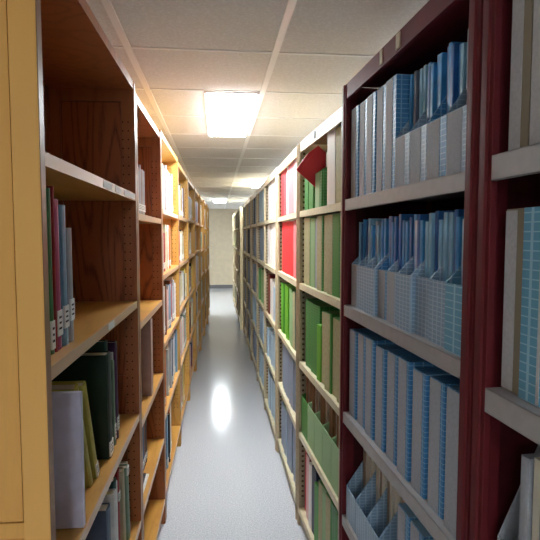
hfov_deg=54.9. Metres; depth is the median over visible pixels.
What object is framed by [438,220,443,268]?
magazine
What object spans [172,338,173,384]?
book
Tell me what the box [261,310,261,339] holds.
box
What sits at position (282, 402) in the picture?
box
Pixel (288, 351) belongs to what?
box
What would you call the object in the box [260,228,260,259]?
box
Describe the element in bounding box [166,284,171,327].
book
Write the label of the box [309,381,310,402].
bundle
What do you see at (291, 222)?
book
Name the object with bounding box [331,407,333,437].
bundle
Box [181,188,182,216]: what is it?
book
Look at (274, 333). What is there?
box
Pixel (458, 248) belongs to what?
magazine
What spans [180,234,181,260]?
book
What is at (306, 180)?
magazine file
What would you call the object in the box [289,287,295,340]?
box
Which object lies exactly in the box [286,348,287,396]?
box
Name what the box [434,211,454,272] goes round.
magazine
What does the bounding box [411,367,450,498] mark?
box
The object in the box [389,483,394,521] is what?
bundle
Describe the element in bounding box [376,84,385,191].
box
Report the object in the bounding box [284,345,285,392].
box
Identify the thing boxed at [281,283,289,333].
book
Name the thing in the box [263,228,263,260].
box
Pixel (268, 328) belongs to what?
box
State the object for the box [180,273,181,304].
book
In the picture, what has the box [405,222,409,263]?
magazine
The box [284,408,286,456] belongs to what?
box
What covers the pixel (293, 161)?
box
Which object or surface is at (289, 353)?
box
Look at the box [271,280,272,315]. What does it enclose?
book
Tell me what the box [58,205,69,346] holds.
book
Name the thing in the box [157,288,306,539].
floor
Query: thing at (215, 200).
diffuser
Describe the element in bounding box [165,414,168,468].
book
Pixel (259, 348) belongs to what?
box
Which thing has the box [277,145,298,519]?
shelving unit
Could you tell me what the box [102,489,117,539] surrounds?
book
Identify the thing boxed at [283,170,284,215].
box
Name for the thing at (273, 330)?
box
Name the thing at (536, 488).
journal
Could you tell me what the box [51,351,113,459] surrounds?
book
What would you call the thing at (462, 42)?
magazine
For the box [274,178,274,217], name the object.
box
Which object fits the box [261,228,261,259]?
box
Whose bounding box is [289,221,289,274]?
box
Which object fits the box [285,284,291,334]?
book
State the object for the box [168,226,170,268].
book
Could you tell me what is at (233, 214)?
shelving unit
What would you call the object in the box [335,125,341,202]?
box
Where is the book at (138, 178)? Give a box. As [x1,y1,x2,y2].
[138,178,139,209]
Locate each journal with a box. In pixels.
[519,453,539,539]
[532,457,539,539]
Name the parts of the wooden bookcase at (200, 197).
panel, panel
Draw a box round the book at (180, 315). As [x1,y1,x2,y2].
[180,315,184,339]
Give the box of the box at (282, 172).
[281,172,282,215]
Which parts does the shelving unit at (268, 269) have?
shelf, panel, shelf, shelf, shelf, shelf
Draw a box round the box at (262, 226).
[262,226,263,260]
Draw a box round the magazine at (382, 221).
[381,220,383,259]
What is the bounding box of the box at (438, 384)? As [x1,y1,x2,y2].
[427,375,459,519]
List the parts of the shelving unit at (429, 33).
shelf, panel, shelf, shelf, shelf, panel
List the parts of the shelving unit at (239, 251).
panel, panel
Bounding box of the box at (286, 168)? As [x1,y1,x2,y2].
[285,168,286,214]
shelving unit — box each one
[232,214,233,301]
[234,213,235,307]
[235,211,237,314]
[237,207,242,329]
[243,202,245,335]
[246,197,250,359]
[251,192,255,368]
[256,183,263,396]
[264,168,276,450]
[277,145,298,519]
[297,105,342,539]
[339,0,483,539]
[469,0,539,539]
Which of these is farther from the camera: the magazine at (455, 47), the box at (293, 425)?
the box at (293, 425)
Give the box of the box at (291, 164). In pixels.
[290,162,292,213]
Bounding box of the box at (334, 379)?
[332,317,339,397]
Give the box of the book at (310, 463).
[308,462,312,529]
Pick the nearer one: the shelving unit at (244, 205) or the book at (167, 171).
the book at (167, 171)
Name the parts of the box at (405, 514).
spine panel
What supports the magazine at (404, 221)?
in the magazine file at (391, 317)
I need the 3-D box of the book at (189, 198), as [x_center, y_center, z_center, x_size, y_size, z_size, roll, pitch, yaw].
[-0.933,-0.645,5.482,0.194,0.231,0.040,0,4,-5]
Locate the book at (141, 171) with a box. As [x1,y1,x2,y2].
[141,171,142,213]
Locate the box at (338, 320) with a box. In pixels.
[337,319,339,402]
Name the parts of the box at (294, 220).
spine panel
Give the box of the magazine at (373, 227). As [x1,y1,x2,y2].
[371,225,375,259]
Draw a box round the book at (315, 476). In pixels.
[312,465,320,533]
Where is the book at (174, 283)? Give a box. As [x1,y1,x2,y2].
[174,283,175,317]
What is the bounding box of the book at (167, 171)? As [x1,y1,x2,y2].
[167,171,168,210]
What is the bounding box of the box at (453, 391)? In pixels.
[444,385,459,537]
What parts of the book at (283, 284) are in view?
spine panel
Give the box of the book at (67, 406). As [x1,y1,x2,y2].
[52,391,85,528]
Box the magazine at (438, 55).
[436,55,438,109]
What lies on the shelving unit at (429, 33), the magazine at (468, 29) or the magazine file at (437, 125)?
the magazine file at (437, 125)
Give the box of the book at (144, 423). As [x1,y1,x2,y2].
[144,423,145,465]
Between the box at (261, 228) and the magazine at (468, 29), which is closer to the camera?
the magazine at (468, 29)
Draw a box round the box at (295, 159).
[294,159,295,212]
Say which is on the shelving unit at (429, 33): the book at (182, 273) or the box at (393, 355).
the box at (393, 355)
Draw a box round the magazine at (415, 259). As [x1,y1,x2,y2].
[414,220,416,270]
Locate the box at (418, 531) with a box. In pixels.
[410,520,433,539]
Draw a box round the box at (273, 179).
[273,179,273,217]
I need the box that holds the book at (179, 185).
[179,185,179,215]
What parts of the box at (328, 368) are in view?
spine panel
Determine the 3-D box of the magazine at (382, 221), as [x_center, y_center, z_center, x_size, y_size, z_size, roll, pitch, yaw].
[0.450,-0.010,1.667,0.196,0.300,0.018,-1,4,-8]
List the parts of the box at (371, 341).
spine panel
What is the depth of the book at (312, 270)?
2.51 m
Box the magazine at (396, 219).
[394,217,398,262]
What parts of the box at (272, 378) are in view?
spine panel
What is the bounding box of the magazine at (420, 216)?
[417,214,428,267]
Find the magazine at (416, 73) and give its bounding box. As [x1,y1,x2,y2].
[413,70,419,125]
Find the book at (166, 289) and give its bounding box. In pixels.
[166,289,168,329]
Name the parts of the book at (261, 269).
spine panel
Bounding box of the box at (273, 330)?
[272,330,273,366]
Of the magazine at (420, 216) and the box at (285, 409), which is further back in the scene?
the box at (285, 409)
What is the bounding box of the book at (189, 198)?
[189,198,190,218]
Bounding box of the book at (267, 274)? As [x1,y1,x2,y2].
[267,274,274,311]
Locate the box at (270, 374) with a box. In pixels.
[269,373,271,409]
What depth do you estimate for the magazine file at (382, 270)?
1.58 m
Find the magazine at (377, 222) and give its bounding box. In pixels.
[375,221,380,254]
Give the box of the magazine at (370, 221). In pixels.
[368,219,383,262]
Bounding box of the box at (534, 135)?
[529,0,539,144]
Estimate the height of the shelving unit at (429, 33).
2.117 m
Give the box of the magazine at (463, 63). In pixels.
[460,42,466,93]
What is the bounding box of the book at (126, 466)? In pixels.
[118,464,130,539]
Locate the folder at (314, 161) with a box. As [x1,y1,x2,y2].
[296,146,325,186]
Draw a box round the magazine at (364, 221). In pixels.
[363,220,367,258]
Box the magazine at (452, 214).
[448,212,454,278]
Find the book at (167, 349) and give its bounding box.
[165,348,169,395]
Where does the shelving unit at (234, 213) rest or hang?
on the floor
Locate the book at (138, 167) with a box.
[138,167,140,212]
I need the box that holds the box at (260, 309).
[260,309,261,337]
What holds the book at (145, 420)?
on the wooden bookcase at (148, 137)
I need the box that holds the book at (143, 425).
[143,425,144,469]
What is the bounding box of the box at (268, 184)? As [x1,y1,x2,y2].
[268,184,268,219]
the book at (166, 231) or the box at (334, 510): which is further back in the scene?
the book at (166, 231)
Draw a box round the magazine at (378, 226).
[377,225,380,264]
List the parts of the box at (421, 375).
spine panel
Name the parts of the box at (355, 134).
spine panel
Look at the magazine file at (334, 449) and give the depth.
2.14 m
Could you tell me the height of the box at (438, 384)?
0.318 m
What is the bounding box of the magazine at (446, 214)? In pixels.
[442,212,449,281]
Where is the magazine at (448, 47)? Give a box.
[446,47,448,113]
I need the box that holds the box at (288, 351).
[288,351,288,398]
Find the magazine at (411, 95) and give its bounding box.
[409,74,413,131]
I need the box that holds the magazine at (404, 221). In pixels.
[402,220,409,267]
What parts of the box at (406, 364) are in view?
spine panel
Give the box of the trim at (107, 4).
[101,0,374,208]
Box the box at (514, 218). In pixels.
[501,208,523,394]
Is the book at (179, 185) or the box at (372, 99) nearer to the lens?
the box at (372, 99)
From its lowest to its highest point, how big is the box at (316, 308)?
0.340 m
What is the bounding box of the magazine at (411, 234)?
[409,217,413,259]
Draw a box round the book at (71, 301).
[66,228,74,341]
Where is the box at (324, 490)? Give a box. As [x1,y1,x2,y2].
[322,485,327,539]
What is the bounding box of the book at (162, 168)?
[162,168,164,209]
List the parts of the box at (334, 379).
spine panel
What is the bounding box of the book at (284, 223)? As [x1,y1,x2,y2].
[284,223,284,271]
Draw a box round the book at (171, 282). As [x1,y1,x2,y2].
[171,282,171,316]
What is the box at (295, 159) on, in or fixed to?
on the shelving unit at (281, 276)
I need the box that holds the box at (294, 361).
[294,361,295,412]
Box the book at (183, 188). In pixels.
[183,188,184,217]
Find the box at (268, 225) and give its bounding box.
[268,225,268,263]
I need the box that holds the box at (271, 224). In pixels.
[270,224,271,264]
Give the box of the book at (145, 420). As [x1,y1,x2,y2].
[145,420,147,461]
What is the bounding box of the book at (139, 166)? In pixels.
[138,164,141,213]
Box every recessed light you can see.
[204,91,259,136]
[213,198,226,202]
[251,179,265,187]
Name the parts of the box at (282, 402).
spine panel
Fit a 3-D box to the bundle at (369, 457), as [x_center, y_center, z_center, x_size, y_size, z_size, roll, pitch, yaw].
[0.436,0.781,1.883,0.166,0.281,0.023,-1,4,-8]
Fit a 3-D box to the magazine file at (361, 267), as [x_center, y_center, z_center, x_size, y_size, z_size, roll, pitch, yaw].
[0.433,0.013,1.771,0.250,0.245,0.090,-1,4,-8]
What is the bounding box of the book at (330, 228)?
[327,214,333,295]
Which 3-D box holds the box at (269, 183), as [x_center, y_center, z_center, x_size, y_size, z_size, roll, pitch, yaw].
[0.125,-0.580,4.324,0.250,0.328,0.075,-1,4,-10]
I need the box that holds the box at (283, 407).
[283,407,285,448]
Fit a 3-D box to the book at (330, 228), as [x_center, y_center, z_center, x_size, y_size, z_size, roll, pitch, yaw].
[0.375,-0.066,2.211,0.251,0.340,0.082,-1,4,-12]
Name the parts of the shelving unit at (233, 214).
panel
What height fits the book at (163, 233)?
0.231 m
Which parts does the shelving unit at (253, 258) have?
shelf, panel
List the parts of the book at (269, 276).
spine panel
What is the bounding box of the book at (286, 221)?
[285,221,286,273]
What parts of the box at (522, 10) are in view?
spine panel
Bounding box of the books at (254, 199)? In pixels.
[235,197,255,359]
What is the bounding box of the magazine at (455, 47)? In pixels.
[450,44,458,107]
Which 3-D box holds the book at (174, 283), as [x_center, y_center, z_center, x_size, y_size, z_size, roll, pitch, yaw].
[-0.768,0.221,3.751,0.175,0.254,0.047,0,4,-5]
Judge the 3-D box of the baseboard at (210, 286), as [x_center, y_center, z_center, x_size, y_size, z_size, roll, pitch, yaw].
[-1.497,0.491,15.489,8.580,0.100,0.014,0,4,-6]
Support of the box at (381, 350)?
on the shelving unit at (429, 33)
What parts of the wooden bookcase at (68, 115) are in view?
panel, panel, shelf, shelf, panel, shelf, shelf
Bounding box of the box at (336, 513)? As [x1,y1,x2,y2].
[336,513,337,539]
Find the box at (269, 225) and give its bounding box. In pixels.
[269,225,269,264]
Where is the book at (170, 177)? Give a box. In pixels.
[170,177,171,212]
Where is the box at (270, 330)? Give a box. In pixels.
[270,330,272,359]
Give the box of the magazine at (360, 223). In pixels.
[359,222,362,263]
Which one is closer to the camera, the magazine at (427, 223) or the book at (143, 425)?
the magazine at (427, 223)
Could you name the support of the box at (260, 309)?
on the shelving unit at (259, 263)
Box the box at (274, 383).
[274,383,274,420]
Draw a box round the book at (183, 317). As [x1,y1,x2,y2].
[183,317,183,350]
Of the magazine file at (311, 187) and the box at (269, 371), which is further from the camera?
the box at (269, 371)
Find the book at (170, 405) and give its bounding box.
[170,405,170,451]
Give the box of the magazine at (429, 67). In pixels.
[427,66,430,121]
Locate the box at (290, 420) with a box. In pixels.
[289,415,292,472]
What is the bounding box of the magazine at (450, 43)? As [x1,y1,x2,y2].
[447,42,466,112]
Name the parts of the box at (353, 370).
spine panel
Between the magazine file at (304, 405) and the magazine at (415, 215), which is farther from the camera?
the magazine file at (304, 405)
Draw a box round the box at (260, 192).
[260,192,261,221]
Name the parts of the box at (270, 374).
spine panel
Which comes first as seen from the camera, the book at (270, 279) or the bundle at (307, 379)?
the bundle at (307, 379)
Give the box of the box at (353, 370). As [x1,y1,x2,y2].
[349,328,372,419]
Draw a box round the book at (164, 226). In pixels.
[163,225,166,270]
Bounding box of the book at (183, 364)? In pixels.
[183,364,184,398]
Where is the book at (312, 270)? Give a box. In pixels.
[310,217,316,287]
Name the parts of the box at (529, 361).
spine panel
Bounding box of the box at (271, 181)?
[270,181,271,218]
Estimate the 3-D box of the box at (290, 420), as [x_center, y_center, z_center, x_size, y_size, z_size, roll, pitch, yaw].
[0.251,1.079,3.273,0.250,0.357,0.081,-1,4,-10]
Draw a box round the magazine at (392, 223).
[391,222,393,265]
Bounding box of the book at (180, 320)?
[180,320,181,355]
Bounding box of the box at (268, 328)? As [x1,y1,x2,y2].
[267,327,273,356]
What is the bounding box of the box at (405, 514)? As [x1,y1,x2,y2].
[397,503,418,539]
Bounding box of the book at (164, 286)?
[164,286,165,331]
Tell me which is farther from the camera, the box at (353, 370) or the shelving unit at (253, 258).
the shelving unit at (253, 258)
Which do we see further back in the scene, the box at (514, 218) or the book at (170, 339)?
the book at (170, 339)
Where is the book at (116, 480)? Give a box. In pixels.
[116,480,117,527]
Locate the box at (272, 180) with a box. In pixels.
[272,180,272,218]
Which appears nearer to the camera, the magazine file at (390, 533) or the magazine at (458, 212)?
the magazine at (458, 212)
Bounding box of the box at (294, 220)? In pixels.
[293,220,295,269]
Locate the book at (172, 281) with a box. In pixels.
[163,280,174,320]
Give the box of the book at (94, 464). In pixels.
[52,381,99,478]
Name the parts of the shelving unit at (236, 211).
panel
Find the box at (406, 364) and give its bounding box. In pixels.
[397,356,436,481]
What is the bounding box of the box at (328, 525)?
[325,492,332,539]
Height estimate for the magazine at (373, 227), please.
0.285 m
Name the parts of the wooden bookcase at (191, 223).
shelf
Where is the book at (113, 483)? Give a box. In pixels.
[109,477,117,512]
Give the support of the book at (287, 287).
on the shelving unit at (281, 276)
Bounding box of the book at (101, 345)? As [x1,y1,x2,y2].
[87,340,107,350]
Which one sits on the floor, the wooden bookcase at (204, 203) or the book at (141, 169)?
the wooden bookcase at (204, 203)
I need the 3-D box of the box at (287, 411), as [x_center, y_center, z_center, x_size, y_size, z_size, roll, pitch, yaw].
[0.239,1.072,3.350,0.250,0.359,0.069,-1,4,-10]
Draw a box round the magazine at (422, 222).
[420,220,428,263]
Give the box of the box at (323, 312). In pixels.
[322,310,339,383]
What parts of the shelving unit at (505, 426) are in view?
shelf, shelf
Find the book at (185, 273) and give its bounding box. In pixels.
[185,273,186,296]
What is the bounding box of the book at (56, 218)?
[54,199,62,349]
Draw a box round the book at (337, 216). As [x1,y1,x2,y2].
[333,213,340,297]
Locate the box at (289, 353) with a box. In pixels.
[289,353,290,404]
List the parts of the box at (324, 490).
spine panel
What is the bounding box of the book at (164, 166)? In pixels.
[163,165,167,209]
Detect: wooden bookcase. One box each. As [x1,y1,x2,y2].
[0,0,142,539]
[135,92,165,539]
[158,129,180,518]
[178,162,189,443]
[188,179,195,383]
[194,188,200,370]
[199,195,203,349]
[203,200,206,334]
[206,204,209,323]
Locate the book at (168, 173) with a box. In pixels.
[168,173,169,211]
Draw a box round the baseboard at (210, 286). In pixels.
[209,285,232,287]
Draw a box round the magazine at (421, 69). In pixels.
[419,68,422,117]
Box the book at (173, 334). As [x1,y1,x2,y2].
[172,333,174,374]
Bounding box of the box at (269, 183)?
[269,183,269,218]
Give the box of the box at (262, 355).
[262,355,263,385]
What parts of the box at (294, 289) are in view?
spine panel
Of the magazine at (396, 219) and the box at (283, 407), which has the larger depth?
the box at (283, 407)
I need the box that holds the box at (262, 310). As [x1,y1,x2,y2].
[262,310,263,343]
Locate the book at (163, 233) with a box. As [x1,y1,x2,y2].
[163,233,165,271]
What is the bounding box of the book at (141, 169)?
[141,169,143,213]
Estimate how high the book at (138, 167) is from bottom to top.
0.204 m
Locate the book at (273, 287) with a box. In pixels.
[273,287,274,321]
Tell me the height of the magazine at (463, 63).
0.288 m
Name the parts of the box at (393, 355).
spine panel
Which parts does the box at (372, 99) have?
spine panel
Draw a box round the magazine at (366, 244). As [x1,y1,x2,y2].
[365,221,367,256]
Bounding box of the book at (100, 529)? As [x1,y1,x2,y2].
[86,503,110,539]
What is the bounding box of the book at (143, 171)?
[143,171,145,214]
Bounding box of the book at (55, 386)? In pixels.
[52,383,92,487]
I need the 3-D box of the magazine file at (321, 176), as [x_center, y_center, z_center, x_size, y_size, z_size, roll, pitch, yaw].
[0.343,-0.396,2.383,0.251,0.220,0.120,-1,4,-8]
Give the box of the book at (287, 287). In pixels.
[286,286,294,339]
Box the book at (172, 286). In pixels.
[172,286,173,321]
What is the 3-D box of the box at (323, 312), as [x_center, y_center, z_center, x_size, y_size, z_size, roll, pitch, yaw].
[0.366,0.350,2.344,0.251,0.330,0.085,-1,4,-12]
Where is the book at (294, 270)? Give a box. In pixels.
[293,221,295,278]
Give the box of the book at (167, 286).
[166,285,169,328]
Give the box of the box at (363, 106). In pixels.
[359,99,366,195]
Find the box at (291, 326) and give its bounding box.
[290,291,292,346]
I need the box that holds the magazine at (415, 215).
[413,214,417,271]
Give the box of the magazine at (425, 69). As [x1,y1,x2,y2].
[423,65,427,111]
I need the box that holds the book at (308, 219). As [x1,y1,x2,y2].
[306,217,315,285]
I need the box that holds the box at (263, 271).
[263,271,263,303]
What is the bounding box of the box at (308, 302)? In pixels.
[306,299,323,368]
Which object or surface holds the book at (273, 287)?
on the shelving unit at (268, 269)
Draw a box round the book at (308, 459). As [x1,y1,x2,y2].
[306,453,311,519]
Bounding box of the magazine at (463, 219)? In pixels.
[461,219,463,284]
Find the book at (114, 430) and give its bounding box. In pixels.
[110,360,116,445]
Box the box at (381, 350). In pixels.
[375,344,405,452]
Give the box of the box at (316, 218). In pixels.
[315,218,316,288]
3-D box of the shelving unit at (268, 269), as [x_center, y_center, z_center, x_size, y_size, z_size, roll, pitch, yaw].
[0.163,0.270,4.222,0.344,2.055,0.928,0,4,-6]
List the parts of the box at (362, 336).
spine panel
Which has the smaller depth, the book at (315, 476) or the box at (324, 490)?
the box at (324, 490)
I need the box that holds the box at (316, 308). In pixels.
[311,302,339,375]
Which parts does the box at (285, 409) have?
spine panel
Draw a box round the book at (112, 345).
[107,341,119,438]
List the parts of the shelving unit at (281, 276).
shelf, shelf, shelf, shelf, shelf, panel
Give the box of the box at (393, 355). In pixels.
[386,350,416,465]
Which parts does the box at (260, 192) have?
spine panel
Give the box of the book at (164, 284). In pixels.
[164,284,166,334]
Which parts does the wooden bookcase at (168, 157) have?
shelf, shelf, shelf, panel, shelf, shelf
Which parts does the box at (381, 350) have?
spine panel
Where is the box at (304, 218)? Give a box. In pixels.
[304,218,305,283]
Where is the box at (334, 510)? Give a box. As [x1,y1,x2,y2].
[332,503,337,539]
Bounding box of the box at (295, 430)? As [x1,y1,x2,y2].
[295,430,295,463]
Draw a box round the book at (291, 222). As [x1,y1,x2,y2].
[290,221,292,276]
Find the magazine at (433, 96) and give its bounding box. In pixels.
[430,63,436,117]
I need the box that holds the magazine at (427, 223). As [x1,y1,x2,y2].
[425,222,428,277]
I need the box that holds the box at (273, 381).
[273,381,274,417]
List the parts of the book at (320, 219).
spine panel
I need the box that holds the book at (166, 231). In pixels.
[166,231,168,269]
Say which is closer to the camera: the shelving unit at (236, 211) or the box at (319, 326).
the box at (319, 326)
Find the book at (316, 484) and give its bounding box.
[314,481,318,539]
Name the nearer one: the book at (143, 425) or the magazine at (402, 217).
the magazine at (402, 217)
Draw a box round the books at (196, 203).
[189,201,208,369]
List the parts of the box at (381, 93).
spine panel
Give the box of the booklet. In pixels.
[143,474,148,492]
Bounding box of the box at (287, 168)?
[287,168,287,214]
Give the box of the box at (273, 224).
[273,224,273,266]
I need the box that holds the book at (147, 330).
[141,318,152,395]
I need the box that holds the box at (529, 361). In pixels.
[518,206,539,406]
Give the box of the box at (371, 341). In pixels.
[365,336,394,440]
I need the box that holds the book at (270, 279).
[270,279,274,314]
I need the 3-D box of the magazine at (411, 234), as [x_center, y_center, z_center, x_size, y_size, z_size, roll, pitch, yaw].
[0.486,0.003,1.463,0.196,0.300,0.018,-1,4,-8]
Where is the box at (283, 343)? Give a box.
[283,343,283,388]
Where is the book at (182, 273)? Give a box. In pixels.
[182,273,183,300]
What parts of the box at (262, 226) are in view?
spine panel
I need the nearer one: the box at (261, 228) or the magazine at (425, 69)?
the magazine at (425, 69)
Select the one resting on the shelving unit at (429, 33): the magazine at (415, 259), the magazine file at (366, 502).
the magazine file at (366, 502)
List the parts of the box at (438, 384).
spine panel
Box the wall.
[209,209,236,284]
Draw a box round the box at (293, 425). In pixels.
[293,425,293,474]
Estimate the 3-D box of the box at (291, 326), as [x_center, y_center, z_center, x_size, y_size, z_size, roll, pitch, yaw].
[0.254,0.296,3.140,0.251,0.331,0.072,-1,4,-10]
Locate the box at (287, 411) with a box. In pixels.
[287,411,288,465]
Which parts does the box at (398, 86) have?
spine panel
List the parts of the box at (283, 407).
spine panel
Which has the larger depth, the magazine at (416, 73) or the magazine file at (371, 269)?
the magazine file at (371, 269)
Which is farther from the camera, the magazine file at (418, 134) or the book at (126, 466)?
the book at (126, 466)
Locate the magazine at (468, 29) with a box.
[466,29,468,103]
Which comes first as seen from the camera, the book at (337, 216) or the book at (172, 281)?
the book at (337, 216)
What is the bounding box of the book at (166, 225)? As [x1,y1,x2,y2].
[166,225,168,268]
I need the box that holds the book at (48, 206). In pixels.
[46,187,55,354]
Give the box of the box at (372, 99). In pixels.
[366,91,376,193]
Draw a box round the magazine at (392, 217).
[390,216,398,266]
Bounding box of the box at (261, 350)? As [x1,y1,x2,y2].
[261,350,262,379]
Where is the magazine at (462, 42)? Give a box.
[458,42,463,96]
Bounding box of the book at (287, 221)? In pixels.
[287,221,288,274]
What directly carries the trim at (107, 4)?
attached to the ceiling
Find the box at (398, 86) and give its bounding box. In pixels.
[385,74,410,189]
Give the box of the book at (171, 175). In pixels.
[170,174,172,209]
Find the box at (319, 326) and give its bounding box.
[317,324,321,381]
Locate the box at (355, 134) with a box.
[351,105,359,197]
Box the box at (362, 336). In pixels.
[357,332,379,429]
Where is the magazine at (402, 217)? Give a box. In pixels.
[398,214,414,271]
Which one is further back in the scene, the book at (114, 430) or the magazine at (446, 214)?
the book at (114, 430)
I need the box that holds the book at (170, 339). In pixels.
[168,337,171,387]
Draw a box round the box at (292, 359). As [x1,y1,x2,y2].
[291,356,293,410]
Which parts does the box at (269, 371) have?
spine panel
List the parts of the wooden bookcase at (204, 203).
panel, panel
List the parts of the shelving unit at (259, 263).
shelf, shelf, shelf, shelf, panel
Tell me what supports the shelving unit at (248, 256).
on the floor
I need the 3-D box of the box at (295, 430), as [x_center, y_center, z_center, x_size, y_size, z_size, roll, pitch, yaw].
[0.277,1.098,3.037,0.250,0.350,0.076,-1,4,-10]
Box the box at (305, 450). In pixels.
[305,450,306,510]
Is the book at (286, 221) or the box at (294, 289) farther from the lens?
the book at (286, 221)
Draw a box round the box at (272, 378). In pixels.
[271,377,273,415]
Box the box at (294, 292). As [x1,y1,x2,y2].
[293,291,295,350]
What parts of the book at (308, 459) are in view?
spine panel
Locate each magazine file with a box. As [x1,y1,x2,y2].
[301,393,310,440]
[305,178,308,209]
[307,402,319,453]
[309,182,314,208]
[314,412,328,467]
[315,167,326,207]
[322,423,336,483]
[331,436,338,496]
[346,461,375,532]
[351,256,358,306]
[355,472,386,539]
[357,255,367,310]
[364,253,388,316]
[366,490,397,539]
[377,257,388,319]
[379,512,397,539]
[386,260,397,325]
[395,108,426,186]
[396,257,424,332]
[409,97,445,183]
[415,266,429,338]
[426,87,465,179]
[428,265,445,347]
[444,266,461,356]
[446,88,466,174]
[497,445,539,539]
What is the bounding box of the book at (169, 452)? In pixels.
[168,413,170,461]
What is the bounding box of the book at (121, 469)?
[119,467,125,539]
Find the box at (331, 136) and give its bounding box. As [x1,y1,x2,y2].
[327,125,340,204]
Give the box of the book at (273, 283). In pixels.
[272,282,274,318]
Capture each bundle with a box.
[306,376,308,402]
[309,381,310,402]
[312,384,314,413]
[315,387,316,412]
[318,391,320,411]
[320,395,321,423]
[322,396,323,424]
[326,401,328,422]
[329,405,330,436]
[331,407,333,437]
[334,411,335,435]
[337,415,338,446]
[363,448,365,487]
[366,452,367,483]
[368,455,370,480]
[371,459,375,476]
[376,465,376,502]
[377,466,379,500]
[380,470,381,496]
[382,473,386,493]
[387,479,389,524]
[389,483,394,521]
[395,490,397,512]
[398,493,401,502]
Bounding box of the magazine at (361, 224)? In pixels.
[361,224,362,260]
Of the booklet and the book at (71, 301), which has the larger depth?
the booklet
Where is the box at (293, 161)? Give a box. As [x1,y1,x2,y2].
[293,161,293,212]
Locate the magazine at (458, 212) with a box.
[453,209,463,273]
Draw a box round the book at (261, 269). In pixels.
[261,269,263,301]
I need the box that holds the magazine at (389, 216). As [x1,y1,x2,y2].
[388,216,390,268]
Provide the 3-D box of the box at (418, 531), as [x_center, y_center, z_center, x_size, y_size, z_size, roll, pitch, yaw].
[0.500,0.810,1.359,0.251,0.300,0.078,-1,4,-8]
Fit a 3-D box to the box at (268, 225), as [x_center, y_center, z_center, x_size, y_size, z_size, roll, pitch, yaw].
[0.108,-0.218,4.510,0.250,0.335,0.076,-1,4,-10]
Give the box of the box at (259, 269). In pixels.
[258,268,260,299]
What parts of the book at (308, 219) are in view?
spine panel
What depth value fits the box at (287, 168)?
3.31 m
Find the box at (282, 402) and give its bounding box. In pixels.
[281,401,285,445]
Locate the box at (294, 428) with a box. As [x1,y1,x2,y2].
[294,428,294,481]
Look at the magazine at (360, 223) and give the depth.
1.87 m
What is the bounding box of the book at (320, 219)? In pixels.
[317,215,323,290]
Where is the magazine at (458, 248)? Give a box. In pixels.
[455,217,463,271]
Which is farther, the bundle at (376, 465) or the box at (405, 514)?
the bundle at (376, 465)
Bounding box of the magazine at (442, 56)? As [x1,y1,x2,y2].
[438,52,446,106]
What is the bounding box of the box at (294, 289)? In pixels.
[289,288,295,341]
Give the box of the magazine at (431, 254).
[428,213,434,277]
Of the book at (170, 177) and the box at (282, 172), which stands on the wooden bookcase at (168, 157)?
the book at (170, 177)
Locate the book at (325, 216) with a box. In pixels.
[324,215,327,291]
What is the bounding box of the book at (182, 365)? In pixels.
[181,365,183,403]
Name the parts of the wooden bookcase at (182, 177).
shelf, shelf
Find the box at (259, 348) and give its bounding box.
[259,348,260,376]
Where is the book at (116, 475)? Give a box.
[114,467,120,539]
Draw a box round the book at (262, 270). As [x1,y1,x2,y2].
[262,270,263,302]
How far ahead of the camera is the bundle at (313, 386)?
2.61 m
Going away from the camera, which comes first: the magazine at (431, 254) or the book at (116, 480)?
the magazine at (431, 254)
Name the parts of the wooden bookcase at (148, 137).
panel, shelf, shelf, shelf, shelf, shelf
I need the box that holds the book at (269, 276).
[268,275,274,313]
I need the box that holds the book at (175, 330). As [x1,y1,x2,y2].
[174,329,177,371]
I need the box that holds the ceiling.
[86,0,428,208]
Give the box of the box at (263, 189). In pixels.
[262,189,263,220]
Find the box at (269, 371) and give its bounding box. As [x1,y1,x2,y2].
[268,370,270,404]
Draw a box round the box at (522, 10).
[508,0,533,150]
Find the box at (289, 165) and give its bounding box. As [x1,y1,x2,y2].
[288,165,289,213]
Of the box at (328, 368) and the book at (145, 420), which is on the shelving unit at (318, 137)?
the box at (328, 368)
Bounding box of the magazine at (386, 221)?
[384,219,388,256]
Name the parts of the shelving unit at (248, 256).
panel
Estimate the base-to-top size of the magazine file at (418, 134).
0.260 m
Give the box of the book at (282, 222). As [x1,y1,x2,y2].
[282,222,284,271]
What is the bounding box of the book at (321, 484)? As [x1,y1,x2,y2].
[318,479,323,539]
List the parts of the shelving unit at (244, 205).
panel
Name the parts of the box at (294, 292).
spine panel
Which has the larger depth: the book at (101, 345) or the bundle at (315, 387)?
the bundle at (315, 387)
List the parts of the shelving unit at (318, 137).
shelf, shelf, shelf, shelf, shelf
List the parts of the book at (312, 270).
spine panel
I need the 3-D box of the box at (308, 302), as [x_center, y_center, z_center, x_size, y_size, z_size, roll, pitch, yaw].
[0.319,0.324,2.647,0.250,0.340,0.120,-1,4,-12]
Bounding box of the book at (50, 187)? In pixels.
[46,186,57,351]
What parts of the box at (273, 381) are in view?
spine panel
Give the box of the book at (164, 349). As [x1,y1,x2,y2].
[164,349,165,405]
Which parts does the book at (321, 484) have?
spine panel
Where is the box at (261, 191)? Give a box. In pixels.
[261,191,262,221]
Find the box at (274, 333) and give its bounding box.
[274,333,274,370]
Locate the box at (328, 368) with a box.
[324,311,339,393]
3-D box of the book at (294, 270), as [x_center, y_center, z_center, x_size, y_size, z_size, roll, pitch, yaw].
[0.268,-0.119,3.038,0.251,0.335,0.078,-1,4,-10]
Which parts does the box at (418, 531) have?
spine panel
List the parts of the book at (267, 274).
spine panel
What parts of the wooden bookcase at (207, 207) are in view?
panel, panel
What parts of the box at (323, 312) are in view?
spine panel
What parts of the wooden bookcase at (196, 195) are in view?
panel, panel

